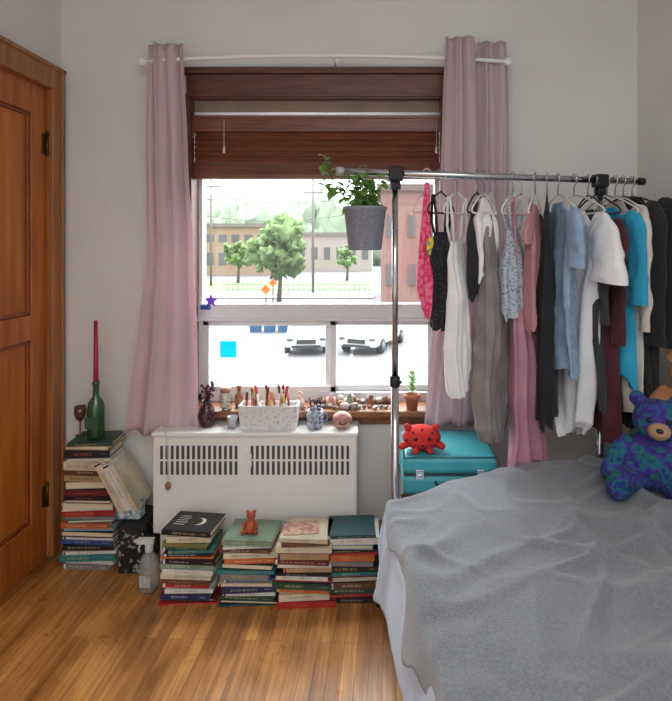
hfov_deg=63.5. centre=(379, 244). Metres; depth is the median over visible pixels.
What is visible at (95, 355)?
candle
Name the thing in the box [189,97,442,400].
window
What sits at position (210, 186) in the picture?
utility pole
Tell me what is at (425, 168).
clothes hanger
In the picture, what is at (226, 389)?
glass jar
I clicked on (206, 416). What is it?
vase
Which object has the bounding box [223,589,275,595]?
book
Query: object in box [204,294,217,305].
sticker
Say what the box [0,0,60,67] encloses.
wall
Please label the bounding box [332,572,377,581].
book
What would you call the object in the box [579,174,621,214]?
clothes hanger
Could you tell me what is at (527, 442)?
dress
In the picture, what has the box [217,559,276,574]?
book
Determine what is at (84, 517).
book
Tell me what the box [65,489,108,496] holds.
book
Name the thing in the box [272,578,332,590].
book
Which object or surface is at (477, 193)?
clothes hanger
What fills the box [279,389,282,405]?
marker pen
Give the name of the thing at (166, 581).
book
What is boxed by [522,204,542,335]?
blouse
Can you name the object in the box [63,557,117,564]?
book
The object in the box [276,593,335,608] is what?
book
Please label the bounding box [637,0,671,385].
wall
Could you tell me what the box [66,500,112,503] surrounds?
book
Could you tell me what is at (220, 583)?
book
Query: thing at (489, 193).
clothes hanger
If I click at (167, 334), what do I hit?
curtain
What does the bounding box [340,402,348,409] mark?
pebble
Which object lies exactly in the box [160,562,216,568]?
book
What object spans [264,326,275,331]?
recycling bin
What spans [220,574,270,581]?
book
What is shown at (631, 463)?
teddy bear
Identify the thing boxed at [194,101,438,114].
roller blind
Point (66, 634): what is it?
floor
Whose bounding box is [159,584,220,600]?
book
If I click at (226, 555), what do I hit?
book
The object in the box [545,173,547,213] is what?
clothes hanger
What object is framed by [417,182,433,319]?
scarf
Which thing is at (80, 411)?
goblet
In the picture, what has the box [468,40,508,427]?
curtain
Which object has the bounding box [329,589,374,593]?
book
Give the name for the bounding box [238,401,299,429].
planter box
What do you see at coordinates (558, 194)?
clothes hanger
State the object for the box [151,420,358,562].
wall heater
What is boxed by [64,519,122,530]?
book
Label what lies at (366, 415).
window sill
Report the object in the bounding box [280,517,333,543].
book
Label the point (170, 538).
book
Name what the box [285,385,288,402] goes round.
marker pen
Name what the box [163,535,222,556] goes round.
book
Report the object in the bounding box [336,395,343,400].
pebble
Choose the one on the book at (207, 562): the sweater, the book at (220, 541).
the book at (220, 541)
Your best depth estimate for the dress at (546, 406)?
1.94 m
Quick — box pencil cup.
[307,407,327,429]
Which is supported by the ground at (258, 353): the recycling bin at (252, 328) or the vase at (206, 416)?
the recycling bin at (252, 328)
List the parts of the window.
sliding sash, frame, sliding sash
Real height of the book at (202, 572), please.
0.019 m
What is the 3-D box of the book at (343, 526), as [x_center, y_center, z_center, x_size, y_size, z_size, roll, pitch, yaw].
[-0.116,1.144,2.195,0.190,0.011,0.160,0,0,-3]
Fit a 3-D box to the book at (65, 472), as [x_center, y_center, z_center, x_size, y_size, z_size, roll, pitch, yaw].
[-1.258,0.985,2.402,0.226,0.021,0.139,0,0,4]
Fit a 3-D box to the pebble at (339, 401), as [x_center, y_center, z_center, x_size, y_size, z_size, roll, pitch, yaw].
[-0.180,0.732,2.494,0.042,0.036,0.033,0,0,0]
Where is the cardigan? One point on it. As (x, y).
(609, 425)
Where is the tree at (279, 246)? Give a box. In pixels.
[245,211,308,301]
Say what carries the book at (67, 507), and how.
on the book at (97, 512)
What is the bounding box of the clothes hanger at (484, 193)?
[471,170,495,213]
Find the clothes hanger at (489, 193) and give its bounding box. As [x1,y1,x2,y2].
[482,171,496,215]
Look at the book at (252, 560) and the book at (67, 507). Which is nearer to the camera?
the book at (252, 560)
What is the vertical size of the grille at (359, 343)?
0.323 m
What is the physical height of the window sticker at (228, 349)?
0.080 m
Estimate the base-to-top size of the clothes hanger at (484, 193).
0.163 m
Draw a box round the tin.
[116,496,144,518]
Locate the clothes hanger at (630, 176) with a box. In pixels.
[630,176,649,200]
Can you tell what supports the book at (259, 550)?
on the book at (226, 555)
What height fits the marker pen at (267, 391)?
0.175 m
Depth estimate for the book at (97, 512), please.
2.34 m
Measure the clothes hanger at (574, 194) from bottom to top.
0.163 m
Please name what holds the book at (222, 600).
on the book at (220, 604)
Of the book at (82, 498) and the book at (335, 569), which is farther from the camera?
the book at (82, 498)
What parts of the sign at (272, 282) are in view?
sign post, sign plate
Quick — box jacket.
[615,199,667,427]
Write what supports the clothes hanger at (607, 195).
hanging from the rack
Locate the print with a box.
[174,515,206,524]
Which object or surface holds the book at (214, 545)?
on the book at (165, 554)
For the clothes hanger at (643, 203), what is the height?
0.163 m
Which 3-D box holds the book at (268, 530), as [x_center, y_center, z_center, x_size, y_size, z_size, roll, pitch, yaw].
[-0.512,1.161,2.182,0.199,0.021,0.166,0,0,4]
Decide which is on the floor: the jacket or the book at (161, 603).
the book at (161, 603)
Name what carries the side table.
on the floor
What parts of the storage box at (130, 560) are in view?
box lid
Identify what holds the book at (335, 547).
on the book at (375, 546)
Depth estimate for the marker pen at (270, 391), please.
2.37 m
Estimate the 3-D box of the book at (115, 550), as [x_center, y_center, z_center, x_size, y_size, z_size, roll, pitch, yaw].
[-1.259,1.329,2.403,0.225,0.013,0.145,0,0,-3]
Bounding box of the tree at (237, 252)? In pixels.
[223,241,251,282]
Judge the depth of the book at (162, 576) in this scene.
2.11 m
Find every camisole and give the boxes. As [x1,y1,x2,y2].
[429,194,450,331]
[444,196,471,398]
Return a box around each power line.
[207,194,351,202]
[208,215,341,221]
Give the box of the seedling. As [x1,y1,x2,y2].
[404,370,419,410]
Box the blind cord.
[164,365,170,489]
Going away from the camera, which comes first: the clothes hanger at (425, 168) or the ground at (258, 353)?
the clothes hanger at (425, 168)
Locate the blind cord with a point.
(168, 484)
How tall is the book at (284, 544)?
0.011 m
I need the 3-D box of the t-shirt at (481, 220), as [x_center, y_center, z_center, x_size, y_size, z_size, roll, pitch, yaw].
[0.382,-0.016,1.989,0.088,0.314,0.172,0,0,36]
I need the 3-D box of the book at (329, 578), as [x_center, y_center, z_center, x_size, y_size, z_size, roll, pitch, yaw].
[-0.297,1.299,2.167,0.220,0.009,0.154,0,0,2]
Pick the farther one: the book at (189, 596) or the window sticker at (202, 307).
the window sticker at (202, 307)
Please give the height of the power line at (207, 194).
1.372 m
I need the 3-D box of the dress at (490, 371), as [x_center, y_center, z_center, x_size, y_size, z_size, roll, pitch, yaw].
[0.411,0.306,1.991,0.114,0.834,0.233,0,0,24]
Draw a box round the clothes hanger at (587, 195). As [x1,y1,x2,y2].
[578,174,604,214]
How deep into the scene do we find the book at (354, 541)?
2.12 m
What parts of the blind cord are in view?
cord pull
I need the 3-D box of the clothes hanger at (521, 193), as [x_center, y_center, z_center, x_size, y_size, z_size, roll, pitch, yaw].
[0.532,-0.193,2.023,0.204,0.163,0.007,0,0,-36]
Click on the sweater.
(603, 289)
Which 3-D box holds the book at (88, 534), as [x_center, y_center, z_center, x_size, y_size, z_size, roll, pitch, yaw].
[-1.262,1.250,2.404,0.230,0.024,0.149,0,0,3]
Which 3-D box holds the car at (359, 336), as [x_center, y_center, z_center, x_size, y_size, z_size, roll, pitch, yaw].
[-0.264,3.699,23.382,1.748,1.392,4.028,0,0,20]
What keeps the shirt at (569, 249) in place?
hanging from the clothes hanger at (558, 194)
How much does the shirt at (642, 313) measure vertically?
0.816 m
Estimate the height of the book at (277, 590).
0.018 m
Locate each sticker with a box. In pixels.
[200,305,210,309]
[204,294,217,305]
[220,341,236,357]
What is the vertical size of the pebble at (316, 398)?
0.034 m
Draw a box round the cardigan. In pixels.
[592,217,628,443]
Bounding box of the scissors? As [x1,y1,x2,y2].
[310,400,320,411]
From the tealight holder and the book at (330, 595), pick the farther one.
the tealight holder
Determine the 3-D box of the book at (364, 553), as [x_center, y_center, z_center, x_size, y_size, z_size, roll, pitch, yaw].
[-0.109,1.208,2.200,0.192,0.011,0.172,0,0,0]
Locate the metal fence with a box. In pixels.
[222,284,369,294]
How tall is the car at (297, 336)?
1.392 m
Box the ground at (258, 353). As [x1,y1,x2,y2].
[206,266,426,384]
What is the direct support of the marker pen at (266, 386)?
in the planter box at (277, 417)
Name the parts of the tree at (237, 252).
crown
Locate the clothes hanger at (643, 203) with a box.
[605,175,644,206]
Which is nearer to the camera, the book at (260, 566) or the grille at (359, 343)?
the book at (260, 566)
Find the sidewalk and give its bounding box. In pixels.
[206,295,373,298]
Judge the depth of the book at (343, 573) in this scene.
2.11 m
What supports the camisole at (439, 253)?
hanging from the clothes hanger at (439, 169)
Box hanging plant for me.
[312,154,388,249]
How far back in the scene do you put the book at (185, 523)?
2.16 m
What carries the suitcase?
on the side table
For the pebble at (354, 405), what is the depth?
2.45 m
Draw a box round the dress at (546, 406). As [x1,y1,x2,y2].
[535,202,558,432]
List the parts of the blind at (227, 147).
rail, pull cord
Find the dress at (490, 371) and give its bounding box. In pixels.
[471,215,508,446]
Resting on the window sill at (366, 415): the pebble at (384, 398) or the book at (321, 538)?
the pebble at (384, 398)
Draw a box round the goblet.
[74,405,86,436]
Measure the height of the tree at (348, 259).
4.572 m
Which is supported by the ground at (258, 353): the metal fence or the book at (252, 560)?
the metal fence
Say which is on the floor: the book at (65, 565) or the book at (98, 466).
the book at (65, 565)
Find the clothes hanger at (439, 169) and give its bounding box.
[427,169,454,213]
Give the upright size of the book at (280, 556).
0.022 m
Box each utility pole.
[206,180,221,285]
[303,180,322,292]
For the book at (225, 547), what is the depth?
2.10 m
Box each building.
[206,223,299,274]
[300,232,372,270]
[377,184,432,301]
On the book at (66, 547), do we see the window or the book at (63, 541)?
the book at (63, 541)
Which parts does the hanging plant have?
plant pot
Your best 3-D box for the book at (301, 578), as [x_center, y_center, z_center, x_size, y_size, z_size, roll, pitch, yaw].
[-0.297,1.286,2.163,0.202,0.016,0.162,0,0,4]
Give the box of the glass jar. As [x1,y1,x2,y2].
[220,386,230,409]
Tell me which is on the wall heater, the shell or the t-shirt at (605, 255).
the shell
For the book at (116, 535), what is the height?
0.013 m
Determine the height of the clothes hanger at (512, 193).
0.163 m
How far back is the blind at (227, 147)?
2.53 m
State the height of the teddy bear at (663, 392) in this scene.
0.283 m
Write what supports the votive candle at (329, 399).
on the window sill at (366, 415)
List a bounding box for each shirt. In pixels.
[542,202,585,380]
[595,201,652,412]
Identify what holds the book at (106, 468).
on the tin
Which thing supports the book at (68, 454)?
on the book at (122, 448)
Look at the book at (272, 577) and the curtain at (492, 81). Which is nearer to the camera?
the book at (272, 577)
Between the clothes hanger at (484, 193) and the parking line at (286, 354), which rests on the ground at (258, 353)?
the parking line at (286, 354)
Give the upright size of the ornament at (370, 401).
0.052 m
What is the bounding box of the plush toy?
[399,423,445,454]
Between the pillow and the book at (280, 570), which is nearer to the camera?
the pillow
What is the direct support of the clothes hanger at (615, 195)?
hanging from the rack
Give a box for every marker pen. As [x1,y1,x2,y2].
[245,392,247,405]
[250,389,254,405]
[254,385,259,405]
[265,384,269,405]
[265,387,268,405]
[270,391,271,405]
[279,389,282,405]
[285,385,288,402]
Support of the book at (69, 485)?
on the book at (90, 492)
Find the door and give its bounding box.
[0,68,48,598]
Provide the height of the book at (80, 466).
0.036 m
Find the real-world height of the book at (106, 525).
0.022 m
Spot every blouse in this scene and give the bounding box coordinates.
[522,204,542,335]
[603,207,648,389]
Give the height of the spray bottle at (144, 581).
0.205 m
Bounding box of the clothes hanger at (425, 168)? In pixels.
[412,168,440,213]
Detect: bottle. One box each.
[85,381,104,439]
[134,537,154,587]
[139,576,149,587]
[235,385,242,407]
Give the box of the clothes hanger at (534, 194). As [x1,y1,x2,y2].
[527,172,541,216]
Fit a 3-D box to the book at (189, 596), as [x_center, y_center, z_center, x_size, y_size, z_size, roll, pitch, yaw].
[-0.756,1.369,2.174,0.187,0.025,0.150,0,0,1]
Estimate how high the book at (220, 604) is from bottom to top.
0.009 m
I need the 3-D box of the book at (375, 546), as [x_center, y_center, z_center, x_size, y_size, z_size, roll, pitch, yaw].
[-0.103,1.197,2.187,0.203,0.010,0.156,0,0,-3]
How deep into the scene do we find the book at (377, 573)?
2.12 m
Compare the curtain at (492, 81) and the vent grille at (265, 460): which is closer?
the vent grille at (265, 460)
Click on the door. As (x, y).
(24, 135)
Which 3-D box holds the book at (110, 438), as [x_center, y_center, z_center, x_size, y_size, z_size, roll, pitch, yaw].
[-1.262,0.863,2.411,0.191,0.015,0.153,0,0,-5]
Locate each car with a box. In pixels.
[285,326,324,352]
[338,325,404,352]
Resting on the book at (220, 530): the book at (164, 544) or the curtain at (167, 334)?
the book at (164, 544)
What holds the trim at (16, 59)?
attached to the wall at (34, 25)
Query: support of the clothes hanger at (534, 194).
hanging from the rack
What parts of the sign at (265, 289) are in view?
sign plate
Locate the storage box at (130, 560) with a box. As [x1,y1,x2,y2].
[117,505,159,572]
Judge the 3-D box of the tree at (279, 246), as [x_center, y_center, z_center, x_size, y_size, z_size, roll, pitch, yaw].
[-7.803,0.877,42.002,4.434,7.068,4.990,0,0,-39]
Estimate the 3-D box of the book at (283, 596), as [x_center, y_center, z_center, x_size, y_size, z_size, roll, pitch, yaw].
[-0.299,1.361,2.165,0.193,0.027,0.160,0,0,-4]
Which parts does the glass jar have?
cork lid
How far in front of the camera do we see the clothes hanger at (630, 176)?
2.13 m
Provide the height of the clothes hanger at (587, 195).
0.163 m
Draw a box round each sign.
[261,283,270,301]
[269,277,276,301]
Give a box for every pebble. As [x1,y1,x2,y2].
[314,396,321,402]
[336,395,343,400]
[336,400,344,406]
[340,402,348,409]
[350,402,357,408]
[376,397,383,402]
[382,395,387,402]
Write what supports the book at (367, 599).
on the floor
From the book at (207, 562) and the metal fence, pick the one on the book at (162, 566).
the book at (207, 562)
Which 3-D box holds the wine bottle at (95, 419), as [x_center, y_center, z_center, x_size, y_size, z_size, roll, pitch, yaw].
[-1.262,0.730,2.399,0.072,0.250,0.074,0,0,0]
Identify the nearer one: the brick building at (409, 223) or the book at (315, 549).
the book at (315, 549)
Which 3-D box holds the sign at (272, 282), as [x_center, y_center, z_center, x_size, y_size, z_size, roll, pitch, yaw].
[-7.926,3.400,39.975,0.622,2.000,0.150,0,0,0]
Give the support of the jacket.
hanging from the clothes hanger at (643, 203)
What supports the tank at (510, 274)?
hanging from the clothes hanger at (512, 193)
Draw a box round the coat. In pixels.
[603,197,671,429]
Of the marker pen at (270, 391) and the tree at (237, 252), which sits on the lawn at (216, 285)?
the tree at (237, 252)
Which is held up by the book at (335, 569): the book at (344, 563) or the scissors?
the book at (344, 563)
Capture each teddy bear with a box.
[600,390,671,500]
[649,350,671,399]
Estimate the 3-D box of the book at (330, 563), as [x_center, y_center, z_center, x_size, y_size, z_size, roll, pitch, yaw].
[-0.293,1.243,2.170,0.210,0.014,0.161,0,0,0]
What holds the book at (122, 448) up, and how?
on the book at (80, 466)
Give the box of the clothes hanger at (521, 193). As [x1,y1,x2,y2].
[503,172,539,215]
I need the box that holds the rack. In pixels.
[336,166,645,607]
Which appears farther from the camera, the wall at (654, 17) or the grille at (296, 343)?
the grille at (296, 343)
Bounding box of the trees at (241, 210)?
[206,185,380,265]
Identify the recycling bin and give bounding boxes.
[249,326,261,331]
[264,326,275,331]
[278,326,287,331]
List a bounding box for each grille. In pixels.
[160,446,236,474]
[251,446,348,474]
[292,339,320,347]
[343,339,369,347]
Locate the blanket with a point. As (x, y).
(528, 581)
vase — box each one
[197,381,215,427]
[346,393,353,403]
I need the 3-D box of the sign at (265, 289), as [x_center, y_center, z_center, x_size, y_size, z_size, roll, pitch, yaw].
[-7.178,3.400,33.975,0.622,2.000,0.150,0,0,0]
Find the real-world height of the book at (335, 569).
0.023 m
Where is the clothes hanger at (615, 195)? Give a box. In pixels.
[594,175,640,211]
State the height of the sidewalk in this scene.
0.120 m
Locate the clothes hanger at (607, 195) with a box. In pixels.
[585,176,639,214]
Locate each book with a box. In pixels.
[59,552,117,561]
[61,519,117,528]
[61,528,117,537]
[61,536,117,545]
[62,500,114,511]
[62,507,115,516]
[62,545,117,554]
[63,450,123,470]
[63,470,98,475]
[63,515,115,519]
[63,533,117,540]
[63,541,117,550]
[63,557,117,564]
[63,560,117,569]
[64,441,122,458]
[64,475,101,481]
[64,496,111,500]
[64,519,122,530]
[65,435,124,450]
[65,481,105,489]
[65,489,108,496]
[66,446,124,461]
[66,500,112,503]
[67,430,125,446]
[67,520,113,523]
[94,459,124,513]
[103,451,130,511]
[109,452,151,511]
[158,586,221,605]
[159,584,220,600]
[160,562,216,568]
[160,566,218,580]
[161,511,225,537]
[161,537,222,558]
[161,578,219,600]
[161,579,209,584]
[162,529,221,550]
[162,530,218,548]
[162,544,222,565]
[162,552,223,575]
[162,571,216,588]
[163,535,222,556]
[165,574,219,593]
[166,529,217,542]
[168,529,222,553]
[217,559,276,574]
[218,579,271,586]
[219,532,279,553]
[219,592,277,601]
[219,603,267,606]
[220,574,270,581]
[220,592,278,604]
[221,560,274,570]
[222,518,282,546]
[222,586,274,593]
[223,531,280,558]
[223,545,271,549]
[223,565,277,582]
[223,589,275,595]
[224,558,274,564]
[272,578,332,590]
[274,556,329,565]
[274,575,331,582]
[275,526,331,552]
[276,568,331,576]
[276,576,328,581]
[276,589,329,593]
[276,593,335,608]
[277,553,329,559]
[277,561,331,567]
[279,592,328,601]
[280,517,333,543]
[281,540,329,547]
[283,567,331,572]
[286,553,329,553]
[327,515,375,538]
[329,518,378,544]
[329,552,376,554]
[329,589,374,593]
[329,594,373,597]
[330,555,373,561]
[331,572,376,576]
[331,580,376,588]
[332,544,372,549]
[332,544,377,552]
[332,552,378,572]
[332,561,372,566]
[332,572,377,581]
[332,573,377,577]
[336,596,374,602]
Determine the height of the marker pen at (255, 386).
0.178 m
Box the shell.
[332,411,351,428]
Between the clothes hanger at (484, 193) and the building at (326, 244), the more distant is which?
the building at (326, 244)
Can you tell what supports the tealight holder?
on the wall heater
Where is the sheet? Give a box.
[373,513,434,700]
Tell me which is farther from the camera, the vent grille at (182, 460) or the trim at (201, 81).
the trim at (201, 81)
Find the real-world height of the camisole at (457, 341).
0.729 m
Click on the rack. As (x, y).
(395, 174)
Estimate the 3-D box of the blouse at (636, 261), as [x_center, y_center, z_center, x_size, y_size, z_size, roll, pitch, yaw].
[0.891,0.192,2.115,0.086,0.674,0.475,0,0,-11]
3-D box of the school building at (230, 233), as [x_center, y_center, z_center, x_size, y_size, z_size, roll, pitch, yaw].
[-19.933,0.650,81.000,15.622,7.500,6.600,0,0,0]
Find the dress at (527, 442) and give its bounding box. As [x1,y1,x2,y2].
[508,197,547,466]
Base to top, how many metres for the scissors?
0.109 m
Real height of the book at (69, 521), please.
0.013 m
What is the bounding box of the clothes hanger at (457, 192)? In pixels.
[443,169,469,214]
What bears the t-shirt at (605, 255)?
hanging from the clothes hanger at (574, 194)
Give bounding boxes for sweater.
[584,209,609,414]
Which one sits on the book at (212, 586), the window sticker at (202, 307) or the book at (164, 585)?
the book at (164, 585)
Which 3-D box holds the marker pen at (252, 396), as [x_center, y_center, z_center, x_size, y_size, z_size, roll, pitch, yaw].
[-0.572,0.719,2.401,0.032,0.160,0.012,0,0,-8]
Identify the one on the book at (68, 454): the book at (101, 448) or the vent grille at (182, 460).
the book at (101, 448)
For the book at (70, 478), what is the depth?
2.33 m
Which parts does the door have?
panel, panel moulding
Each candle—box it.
[93,320,98,381]
[326,396,334,405]
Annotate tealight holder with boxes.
[227,415,236,428]
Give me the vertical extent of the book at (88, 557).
0.028 m
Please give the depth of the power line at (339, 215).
54.22 m
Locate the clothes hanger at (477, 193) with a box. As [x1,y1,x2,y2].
[466,170,481,213]
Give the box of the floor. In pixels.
[0,549,402,700]
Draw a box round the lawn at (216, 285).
[206,281,375,290]
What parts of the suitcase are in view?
case lid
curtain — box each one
[123,42,198,436]
[424,35,478,428]
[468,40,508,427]
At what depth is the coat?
1.92 m
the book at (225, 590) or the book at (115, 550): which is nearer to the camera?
the book at (225, 590)
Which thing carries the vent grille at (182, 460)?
attached to the wall heater
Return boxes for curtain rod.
[137,53,512,66]
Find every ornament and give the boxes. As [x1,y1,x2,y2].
[296,391,304,405]
[367,394,374,405]
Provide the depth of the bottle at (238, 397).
2.49 m
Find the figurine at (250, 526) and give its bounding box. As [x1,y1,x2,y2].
[241,509,258,534]
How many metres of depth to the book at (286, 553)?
2.09 m
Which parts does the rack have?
post, hanging rod, post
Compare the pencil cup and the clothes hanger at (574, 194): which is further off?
the pencil cup
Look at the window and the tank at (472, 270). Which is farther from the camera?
the window
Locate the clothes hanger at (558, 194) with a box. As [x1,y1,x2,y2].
[542,173,574,215]
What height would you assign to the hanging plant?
0.324 m
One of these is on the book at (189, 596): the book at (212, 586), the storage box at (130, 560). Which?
the book at (212, 586)
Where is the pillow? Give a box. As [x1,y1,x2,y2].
[628,428,637,434]
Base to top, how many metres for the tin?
0.083 m
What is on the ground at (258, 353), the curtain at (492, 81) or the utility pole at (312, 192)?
the utility pole at (312, 192)
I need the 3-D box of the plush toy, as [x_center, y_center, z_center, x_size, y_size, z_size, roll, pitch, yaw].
[0.163,0.748,2.112,0.183,0.103,0.132,0,0,0]
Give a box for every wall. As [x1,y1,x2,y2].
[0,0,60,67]
[61,0,636,519]
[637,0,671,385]
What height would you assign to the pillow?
0.140 m
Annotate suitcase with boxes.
[400,430,496,493]
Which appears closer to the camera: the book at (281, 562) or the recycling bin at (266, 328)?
the book at (281, 562)
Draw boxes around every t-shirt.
[473,198,499,283]
[555,211,628,436]
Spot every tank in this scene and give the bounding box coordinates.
[466,201,479,302]
[498,197,523,322]
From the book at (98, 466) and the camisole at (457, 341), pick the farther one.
the book at (98, 466)
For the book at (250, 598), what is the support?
on the book at (222, 600)
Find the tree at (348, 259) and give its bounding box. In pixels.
[337,244,356,280]
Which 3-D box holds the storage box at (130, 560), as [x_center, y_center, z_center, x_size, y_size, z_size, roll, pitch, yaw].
[-1.063,1.298,2.390,0.115,0.205,0.188,0,0,0]
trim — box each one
[0,35,66,555]
[184,67,443,172]
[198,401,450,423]
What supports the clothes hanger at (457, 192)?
hanging from the rack
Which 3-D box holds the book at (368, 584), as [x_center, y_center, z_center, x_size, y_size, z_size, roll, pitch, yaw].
[-0.102,1.332,2.192,0.190,0.023,0.168,0,0,-2]
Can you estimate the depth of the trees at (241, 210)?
114.69 m
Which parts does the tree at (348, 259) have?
crown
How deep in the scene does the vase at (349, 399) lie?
2.52 m
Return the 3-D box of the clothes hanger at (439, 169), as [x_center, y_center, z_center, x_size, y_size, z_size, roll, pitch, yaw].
[0.220,-0.193,1.944,0.143,0.163,0.007,0,0,-40]
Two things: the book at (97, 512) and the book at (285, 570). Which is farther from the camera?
the book at (97, 512)
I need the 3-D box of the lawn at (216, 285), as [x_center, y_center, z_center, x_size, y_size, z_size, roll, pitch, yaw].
[-20.250,4.385,59.000,39.500,0.030,14.000,0,0,0]
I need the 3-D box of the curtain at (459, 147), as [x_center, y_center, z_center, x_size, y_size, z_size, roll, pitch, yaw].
[0.313,-0.056,2.373,0.236,1.717,0.051,0,0,0]
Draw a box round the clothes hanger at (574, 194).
[561,174,605,214]
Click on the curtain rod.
(141, 61)
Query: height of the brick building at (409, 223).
8.900 m
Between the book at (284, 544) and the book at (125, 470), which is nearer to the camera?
the book at (284, 544)
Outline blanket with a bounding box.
[385,455,671,700]
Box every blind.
[192,115,439,179]
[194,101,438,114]
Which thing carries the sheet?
on the bed
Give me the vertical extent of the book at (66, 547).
0.025 m
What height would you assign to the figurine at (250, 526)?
0.087 m
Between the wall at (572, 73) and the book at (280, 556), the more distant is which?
the wall at (572, 73)
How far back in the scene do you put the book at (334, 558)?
2.11 m
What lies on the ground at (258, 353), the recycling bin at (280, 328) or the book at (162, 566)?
the recycling bin at (280, 328)
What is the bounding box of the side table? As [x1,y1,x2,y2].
[399,464,415,497]
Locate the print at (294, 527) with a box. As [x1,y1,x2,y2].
[283,520,318,535]
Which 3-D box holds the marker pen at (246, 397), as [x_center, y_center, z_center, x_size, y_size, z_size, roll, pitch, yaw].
[-0.587,0.722,2.375,0.011,0.152,0.019,0,0,23]
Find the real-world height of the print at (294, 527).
0.004 m
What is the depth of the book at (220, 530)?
2.11 m
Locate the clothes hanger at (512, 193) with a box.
[500,171,524,215]

